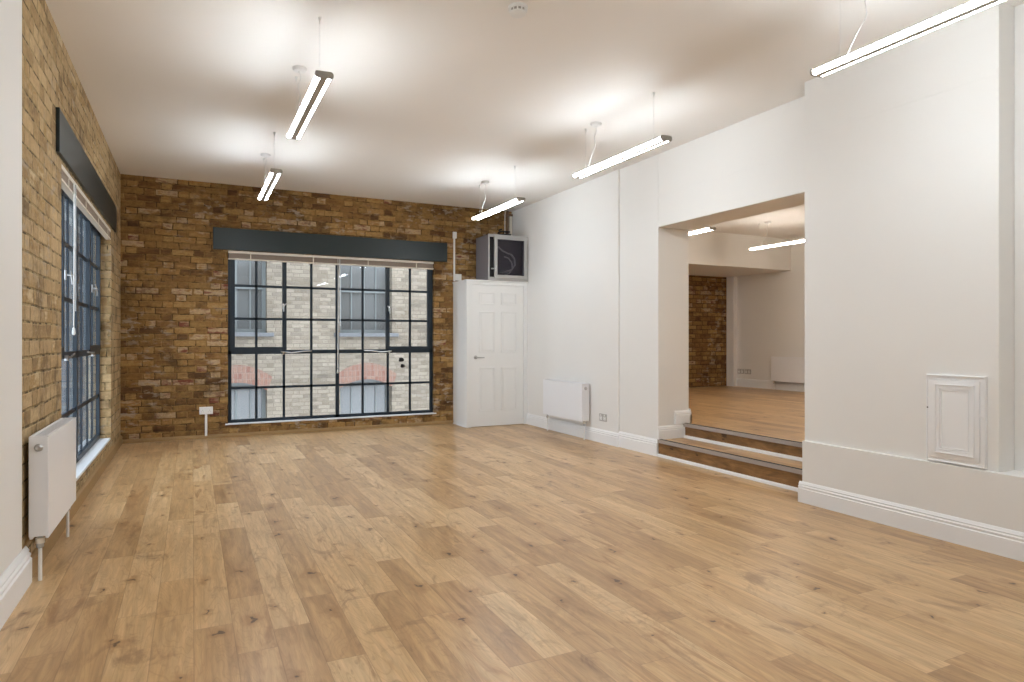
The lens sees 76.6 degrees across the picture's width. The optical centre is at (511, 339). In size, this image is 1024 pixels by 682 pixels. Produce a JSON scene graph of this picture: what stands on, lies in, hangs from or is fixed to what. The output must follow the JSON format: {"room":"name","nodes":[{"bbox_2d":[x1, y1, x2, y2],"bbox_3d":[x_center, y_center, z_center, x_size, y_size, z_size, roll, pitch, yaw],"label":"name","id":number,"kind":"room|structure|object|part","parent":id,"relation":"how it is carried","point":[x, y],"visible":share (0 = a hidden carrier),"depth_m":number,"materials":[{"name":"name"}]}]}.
{"room":"empty office space","nodes":[
{"label":"empty office space","id":0,"kind":"room"},
{"bbox_2d":[0,0,120,575],"bbox_3d":[-1.851,-0.287,1.953,0.138,3.175,11.940,0,0,-26],"label":"wall","id":1,"kind":"structure","parent":0,"point":[50,79],"depth_m":3.36,"materials":[{"name":"brick"}]},
{"bbox_2d":[29,417,75,580],"bbox_3d":[-2.489,0.825,3.510,0.100,0.710,0.862,0,0,-26],"label":"radiator","id":2,"kind":"object","parent":1,"relation":"attached to","point":[52,449],"visible":1,"depth_m":3.23,"materials":[{"name":"metal"}]},
{"bbox_2d":[29,417,75,437],"bbox_3d":[-2.484,0.474,3.525,0.078,0.008,0.840,0,0,-26],"label":"grille","id":3,"kind":"object","parent":2,"relation":"attached to","point":[60,425],"depth_m":3.46,"materials":[{"name":"metal"}]},
{"bbox_2d":[0,435,121,629],"bbox_3d":[-1.773,1.090,1.980,0.031,0.180,11.920,0,0,-26],"label":"baseboard","id":4,"kind":"structure","parent":1,"relation":"attached to","point":[16,579],"depth_m":3.10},
{"bbox_2d":[61,188,110,480],"bbox_3d":[-3.457,-0.048,5.219,0.120,2.095,2.720,0,0,-26],"label":"window","id":5,"kind":"structure","parent":1,"relation":"in","point":[90,451],"depth_m":5.44,"materials":[{"name":"black metal"}]},
{"bbox_3d":[-3.134,-0.442,4.588,0.052,0.103,0.046,0,0,-26],"label":"casement handle","id":6,"kind":"part","parent":5,"relation":"part of","materials":[{"name":"silver metal"}]},
{"bbox_2d":[61,164,110,334],"bbox_3d":[-3.412,-0.562,5.241,0.057,1.065,2.700,0,0,-26],"label":"blind","id":7,"kind":"object","parent":5,"relation":"attached to","point":[69,186],"visible":0.81,"depth_m":4.47,"materials":[{"name":"beige metal"}]},
{"bbox_3d":[-2.988,-0.555,4.423,0.009,1.020,0.029,0,0,-26],"label":"pull cord","id":8,"kind":"part","parent":7,"relation":"part of","materials":[{"name":"white plastic"}]},
{"bbox_3d":[-3.420,-1.081,5.238,0.041,0.028,2.700,0,0,-26],"label":"head rail","id":9,"kind":"part","parent":7,"relation":"part of","materials":[{"name":"beige metal"}]},
{"bbox_3d":[-3.419,-0.998,5.238,0.042,0.014,2.700,0,0,-26],"label":"rail","id":10,"kind":"part","parent":7,"relation":"part of","materials":[{"name":"beige metal"}]},
{"bbox_3d":[-3.451,0.990,5.222,0.108,0.020,2.720,0,0,-26],"label":"sill","id":11,"kind":"part","parent":5,"relation":"part of","materials":[{"name":"paint"}]},
{"bbox_3d":[-3.724,-0.442,5.784,0.052,0.103,0.046,0,0,-26],"label":"casement handle","id":12,"kind":"part","parent":5,"relation":"part of","materials":[{"name":"silver metal"}]},
{"bbox_2d":[56,107,116,231],"bbox_3d":[-3.425,-1.252,5.319,0.019,0.265,3.250,0,0,-26],"label":"header board","id":13,"kind":"object","parent":1,"relation":"attached to","point":[70,150],"visible":1,"depth_m":4.67,"materials":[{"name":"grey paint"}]},
{"bbox_2d":[121,174,511,439],"bbox_3d":[-2.126,-0.287,8.563,5.490,3.175,0.160,0,0,-26],"label":"wall","id":14,"kind":"structure","parent":0,"point":[174,283],"depth_m":7.70,"materials":[{"name":"brick"}]},
{"bbox_2d":[199,407,212,435],"bbox_3d":[-3.637,0.991,7.706,0.146,0.378,0.040,0,0,-26],"label":"double socket","id":15,"kind":"object","parent":14,"relation":"attached to","point":[202,410],"visible":1,"depth_m":7.70,"materials":[{"name":"white plastic"}]},
{"bbox_2d":[122,420,453,443],"bbox_3d":[-2.625,1.157,8.216,4.020,0.045,0.020,0,0,-26],"label":"baseboard","id":16,"kind":"structure","parent":14,"relation":"attached to","point":[143,440],"depth_m":8.08,"materials":[{"name":"brown wood"}]},
{"bbox_2d":[213,227,446,261],"bbox_3d":[-2.242,-1.213,8.399,2.970,0.262,0.029,0,0,-26],"label":"header board","id":17,"kind":"object","parent":14,"relation":"attached to","point":[223,238],"visible":1,"depth_m":8.31,"materials":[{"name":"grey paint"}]},
{"bbox_2d":[225,253,435,424],"bbox_3d":[-2.271,-0.021,8.439,2.680,2.107,0.098,0,0,-26],"label":"window","id":18,"kind":"structure","parent":14,"relation":"in","point":[232,349],"depth_m":8.46,"materials":[{"name":"black metal"}]},
{"bbox_3d":[-2.264,1.024,8.424,2.680,0.016,0.066,0,0,-26],"label":"sill","id":19,"kind":"part","parent":18,"relation":"part of","materials":[{"name":"paint"}]},
{"bbox_2d":[228,251,433,372],"bbox_3d":[-2.261,-0.318,8.418,2.610,1.515,0.057,0,0,-26],"label":"blind","id":20,"kind":"object","parent":18,"relation":"attached to","point":[238,255],"visible":1,"depth_m":8.38,"materials":[{"name":"beige metal"}]},
{"bbox_3d":[-2.264,-1.061,8.425,2.610,0.028,0.041,0,0,-26],"label":"head rail","id":21,"kind":"part","parent":20,"relation":"part of","materials":[{"name":"beige metal"}]},
{"bbox_3d":[-2.264,-0.978,8.424,2.610,0.014,0.042,0,0,-26],"label":"rail","id":22,"kind":"part","parent":20,"relation":"part of","materials":[{"name":"beige metal"}]},
{"bbox_3d":[-2.250,-0.310,8.402,0.029,1.470,0.009,0,0,-26],"label":"pull cord","id":23,"kind":"part","parent":20,"relation":"part of","materials":[{"name":"white plastic"}]},
{"bbox_2d":[453,232,461,280],"bbox_3d":[-0.773,-1.165,9.119,0.120,0.690,0.040,0,0,-26],"label":"cable conduit","id":24,"kind":"object","parent":14,"relation":"attached to","point":[456,277],"visible":0.99,"depth_m":9.11,"materials":[{"name":"white plastic"}]},
{"bbox_2d":[504,211,512,234],"bbox_3d":[-0.059,-1.340,9.462,0.117,1.070,0.085,0,0,-26],"label":"pipe","id":25,"kind":"object","parent":14,"relation":"attached to","point":[508,216],"visible":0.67,"depth_m":9.44,"materials":[{"name":"beige metal"}]},
{"bbox_2d":[0,424,1023,681],"bbox_3d":[0.391,1.240,3.030,5.102,0.120,12.290,0,0,-26],"label":"floor","id":26,"kind":"structure","parent":0,"point":[441,552],"depth_m":3.23,"materials":[{"name":"brown wood"}]},
{"bbox_2d":[453,279,527,427],"bbox_3d":[-0.299,0.188,9.061,0.925,1.985,0.557,0,0,-26],"label":"tall cabinet","id":27,"kind":"object","parent":26,"relation":"on","point":[490,316],"visible":1,"depth_m":8.87,"materials":[{"name":"white wood"}]},
{"bbox_3d":[-0.593,0.198,8.657,0.020,1.965,0.006,0,0,-26],"label":"architrave","id":28,"kind":"part","parent":27,"relation":"part of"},
{"bbox_3d":[-0.341,-0.557,8.790,0.232,0.165,0.015,0,0,-26],"label":"raised panel","id":29,"kind":"part","parent":27,"relation":"part of","materials":[{"name":"white wood"}]},
{"bbox_3d":[-0.341,-0.100,8.790,0.232,0.560,0.015,0,0,-26],"label":"raised panel","id":30,"kind":"part","parent":27,"relation":"part of","materials":[{"name":"white wood"}]},
{"bbox_3d":[-0.341,0.677,8.790,0.232,0.594,0.015,0,0,-26],"label":"raised panel","id":31,"kind":"part","parent":27,"relation":"part of","materials":[{"name":"white wood"}]},
{"bbox_3d":[-0.202,0.218,8.880,0.781,1.911,0.030,0,0,-26],"label":"door","id":32,"kind":"part","parent":27,"relation":"part of","materials":[{"name":"white wood"}]},
{"bbox_3d":[-0.044,-0.557,8.937,0.238,0.165,0.015,0,0,-26],"label":"raised panel","id":33,"kind":"part","parent":27,"relation":"part of","materials":[{"name":"white wood"}]},
{"bbox_3d":[-0.044,-0.100,8.937,0.238,0.560,0.015,0,0,-26],"label":"raised panel","id":34,"kind":"part","parent":27,"relation":"part of","materials":[{"name":"white wood"}]},
{"bbox_3d":[-0.044,0.677,8.937,0.238,0.594,0.015,0,0,-26],"label":"raised panel","id":35,"kind":"part","parent":27,"relation":"part of","materials":[{"name":"white wood"}]},
{"bbox_2d":[657,423,801,491],"bbox_3d":[2.059,1.020,5.761,0.380,0.320,1.927,0,0,-26],"label":"wooden steps","id":36,"kind":"structure","parent":26,"relation":"on","point":[777,462],"depth_m":5.77,"materials":[{"name":"brown wood"}]},
{"bbox_2d":[802,2,1023,532],"bbox_3d":[3.878,-0.287,1.853,0.645,3.175,6.693,0,0,-26],"label":"wall pier","id":37,"kind":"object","parent":26,"relation":"on","point":[914,211],"visible":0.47,"depth_m":3.99,"materials":[{"name":"white paint"}]},
{"bbox_2d":[798,481,1023,561],"bbox_3d":[3.575,1.105,1.715,0.020,0.150,6.713,0,0,-26],"label":"baseboard","id":38,"kind":"object","parent":37,"relation":"attached to","point":[1004,542],"visible":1,"depth_m":3.94,"materials":[{"name":"white wood"}]},
{"bbox_2d":[926,374,986,468],"bbox_3d":[2.580,0.468,3.775,0.033,0.520,0.330,0,0,-26],"label":"access hatch","id":39,"kind":"object","parent":37,"relation":"attached to","point":[956,411],"visible":1,"depth_m":3.76,"materials":[{"name":"white wood"}]},
{"bbox_3d":[2.571,0.468,3.771,0.013,0.408,0.218,0,0,-26],"label":"panel moulding","id":40,"kind":"part","parent":39,"relation":"part of","materials":[{"name":"white wood"}]},
{"bbox_2d":[45,0,1023,211],"bbox_3d":[0.556,-1.950,3.117,5.485,0.150,12.300,0,0,-26],"label":"ceiling","id":41,"kind":"structure","parent":0,"point":[425,101],"depth_m":4.66,"materials":[{"name":"paint"}]},
{"bbox_2d":[257,132,281,200],"bbox_3d":[-2.358,-1.671,6.285,0.104,0.408,1.250,0,0,-26],"label":"pendant light","id":42,"kind":"object","parent":41,"relation":"hanging from","point":[274,174],"visible":1,"depth_m":6.19,"materials":[{"name":"white plastic"}]},
{"bbox_2d":[286,17,333,139],"bbox_3d":[-1.330,-1.671,4.200,0.104,0.408,1.250,0,0,-26],"label":"pendant light","id":43,"kind":"object","parent":41,"relation":"hanging from","point":[322,79],"visible":1,"depth_m":4.12,"materials":[{"name":"white plastic"}]},
{"bbox_2d":[471,166,525,219],"bbox_3d":[-0.178,-1.671,7.427,0.104,0.408,1.250,0,0,-26],"label":"pendant light","id":44,"kind":"object","parent":41,"relation":"hanging from","point":[517,200],"visible":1,"depth_m":7.39,"materials":[{"name":"white plastic"}]},
{"bbox_2d":[508,2,527,18],"bbox_3d":[0.034,-1.849,3.655,0.110,0.052,0.110,0,0,-26],"label":"smoke detector","id":45,"kind":"object","parent":41,"relation":"attached to","point":[517,10],"visible":1,"depth_m":3.62,"materials":[{"name":"white plastic"}]},
{"bbox_2d":[572,92,671,178],"bbox_3d":[0.866,-1.671,5.344,0.104,0.408,1.250,0,0,-26],"label":"pendant light","id":46,"kind":"object","parent":41,"relation":"hanging from","point":[662,139],"visible":1,"depth_m":5.28,"materials":[{"name":"white plastic"}]},
{"bbox_2d":[810,0,1004,77],"bbox_3d":[1.978,-1.671,3.066,0.104,0.408,1.250,0,0,-26],"label":"pendant light","id":47,"kind":"object","parent":41,"relation":"hanging from","point":[973,6],"visible":1,"depth_m":3.17,"materials":[{"name":"white plastic"}]},
{"bbox_2d":[512,96,804,438],"bbox_3d":[1.263,-0.287,7.415,0.415,3.175,5.597,0,0,-26],"label":"wall","id":48,"kind":"structure","parent":0,"point":[608,291],"depth_m":6.87,"materials":[{"name":"white paint"}]},
{"bbox_2d":[476,229,527,281],"bbox_3d":[-0.137,-1.179,9.081,0.603,0.747,0.475,0,0,-27],"label":"upper cabinet","id":49,"kind":"object","parent":48,"relation":"attached to","point":[498,257],"depth_m":8.98,"materials":[{"name":"grey metal"}]},
{"bbox_3d":[-0.071,-1.494,9.156,0.314,0.117,0.177,0,0,-26],"label":"cable coil","id":50,"kind":"part","parent":49,"relation":"part of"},
{"bbox_3d":[-0.017,-1.123,8.902,0.500,0.575,0.019,0,0,-27],"label":"door","id":51,"kind":"part","parent":49,"relation":"part of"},
{"bbox_2d":[543,379,588,439],"bbox_3d":[0.670,0.849,8.011,0.122,0.662,0.962,0,0,-26],"label":"radiator","id":52,"kind":"object","parent":48,"relation":"attached to","point":[563,399],"visible":1,"depth_m":7.89,"materials":[{"name":"metal"}]},
{"bbox_2d":[543,379,588,383],"bbox_3d":[0.655,0.522,8.016,0.100,0.008,0.940,0,0,-26],"label":"grille","id":53,"kind":"object","parent":52,"relation":"attached to","point":[549,381],"depth_m":8.08,"materials":[{"name":"metal"}]},
{"bbox_3d":[0.655,0.745,8.016,0.100,0.441,0.940,0,0,-26],"label":"panel","id":54,"kind":"part","parent":52,"relation":"part of","materials":[{"name":"metal"}]},
{"bbox_2d":[526,413,657,455],"bbox_3d":[0.840,1.095,7.801,0.037,0.170,2.810,0,0,-26],"label":"baseboard","id":55,"kind":"structure","parent":48,"relation":"attached to","point":[594,434],"depth_m":7.41,"materials":[{"name":"white wood"}]},
{"bbox_2d":[599,413,606,421],"bbox_3d":[1.036,0.890,7.390,0.015,0.086,0.146,0,0,-26],"label":"double socket","id":56,"kind":"object","parent":48,"relation":"attached to","point":[602,417],"visible":1,"depth_m":7.38,"materials":[{"name":"white plastic"}]},
{"bbox_2d":[522,147,804,236],"bbox_3d":[1.161,-1.465,7.170,0.019,0.030,5.247,0,0,-26],"label":"trim","id":57,"kind":"structure","parent":48,"relation":"attached to","point":[803,148],"depth_m":6.20,"materials":[{"name":"white paint"}]},
{"bbox_2d":[657,410,691,438],"bbox_3d":[1.665,0.870,6.630,0.428,0.280,0.020,0,0,-26],"label":"baseboard","id":58,"kind":"structure","parent":48,"relation":"attached to","point":[668,431],"depth_m":6.63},
{"bbox_2d":[689,275,725,386],"bbox_3d":[2.185,-0.255,11.363,4.730,2.870,0.250,0,0,-26],"label":"wall","id":59,"kind":"structure","parent":0,"point":[707,294],"depth_m":11.92,"materials":[{"name":"brown brick"}]},
{"bbox_2d":[726,276,736,385],"bbox_3d":[4.091,-0.150,12.064,0.090,2.030,0.180,0,0,-26],"label":"wall","id":60,"kind":"structure","parent":0,"point":[731,282],"depth_m":12.01,"materials":[{"name":"white paint"}]},
{"bbox_2d":[689,230,790,276],"bbox_3d":[2.501,-1.478,10.722,4.730,0.625,1.580,0,0,-26],"label":"wall","id":61,"kind":"structure","parent":0,"point":[716,254],"depth_m":10.49,"materials":[{"name":"white paint"}]},
{"bbox_2d":[689,386,804,441],"bbox_3d":[4.166,0.940,7.295,4.775,0.150,9.400,0,0,-26],"label":"floor","id":62,"kind":"structure","parent":0,"point":[780,414],"depth_m":7.90,"materials":[{"name":"brown wood"}]},
{"bbox_2d":[692,205,804,238],"bbox_3d":[4.177,-1.790,7.300,4.750,0.200,9.400,0,0,-26],"label":"ceiling","id":63,"kind":"structure","parent":0,"point":[789,223],"depth_m":9.61,"materials":[{"name":"paint"}]},
{"bbox_2d":[689,227,715,234],"bbox_3d":[2.144,-1.504,8.360,0.104,0.373,1.250,0,0,-26],"label":"pendant light","id":64,"kind":"object","parent":63,"relation":"hanging from","point":[709,228],"visible":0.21,"depth_m":7.93,"materials":[{"name":"white plastic"}]},
{"bbox_2d":[748,221,804,250],"bbox_3d":[3.816,-1.504,9.040,0.104,0.373,1.250,0,0,-26],"label":"pendant light","id":65,"kind":"object","parent":63,"relation":"hanging from","point":[767,222],"visible":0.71,"depth_m":9.21,"materials":[{"name":"white plastic"}]},
{"bbox_2d":[737,237,804,379],"bbox_3d":[6.216,-0.255,8.139,0.250,2.870,9.100,0,0,-26],"label":"wall","id":66,"kind":"structure","parent":0,"point":[770,306],"depth_m":11.33,"materials":[{"name":"white paint"}]},
{"bbox_2d":[738,369,743,373],"bbox_3d":[4.205,0.585,11.919,0.015,0.086,0.146,0,0,-26],"label":"double socket","id":67,"kind":"object","parent":66,"relation":"attached to","point":[740,371],"visible":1,"depth_m":11.91,"materials":[{"name":"white plastic"}]},
{"bbox_2d":[745,369,750,373],"bbox_3d":[4.280,0.585,11.766,0.015,0.086,0.146,0,0,-26],"label":"double socket","id":68,"kind":"object","parent":66,"relation":"attached to","point":[747,371],"visible":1,"depth_m":11.76,"materials":[{"name":"white plastic"}]},
{"bbox_2d":[736,378,804,391],"bbox_3d":[6.135,0.790,7.998,0.020,0.150,8.920,0,0,-26],"label":"baseboard","id":69,"kind":"structure","parent":66,"relation":"attached to","point":[753,383],"depth_m":11.31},
{"bbox_2d":[771,357,804,389],"bbox_3d":[4.772,0.580,10.672,0.100,0.570,1.222,0,0,-26],"label":"radiator","id":70,"kind":"object","parent":66,"relation":"attached to","point":[783,369],"visible":0.56,"depth_m":10.85,"materials":[{"name":"metal"}]},
{"label":"outside","id":71,"kind":"structure","parent":0,"visible":0},
{"bbox_3d":[-4.178,6.280,10.734,30.000,0.200,5.050,0,0,-26],"label":"pavement","id":72,"kind":"object","parent":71,"visible":0},
{"bbox_2d":[61,199,94,451],"bbox_3d":[-9.514,0.180,6.857,9.000,12.000,0.485,0,0,-26],"label":"rendered wing","id":73,"kind":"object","parent":72,"relation":"on","point":[63,363],"visible":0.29,"depth_m":8.55},
{"bbox_2d":[231,260,428,419],"bbox_3d":[-0.439,1.680,14.457,20.000,9.000,0.480,0,0,-26],"label":"window glass","id":74,"kind":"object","parent":72,"relation":"on","point":[270,366],"visible":0.12,"depth_m":12.71,"materials":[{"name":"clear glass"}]},
{"bbox_3d":[-5.121,-0.092,12.047,1.290,0.075,0.300,0,0,-26],"label":"stone sill","id":75,"kind":"part","parent":74,"relation":"part of","materials":[{"name":"white stone"}]},
{"bbox_3d":[-2.960,-0.092,13.113,1.290,0.075,0.300,0,0,-26],"label":"stone sill","id":76,"kind":"part","parent":74,"relation":"part of","materials":[{"name":"white stone"}]}
]}

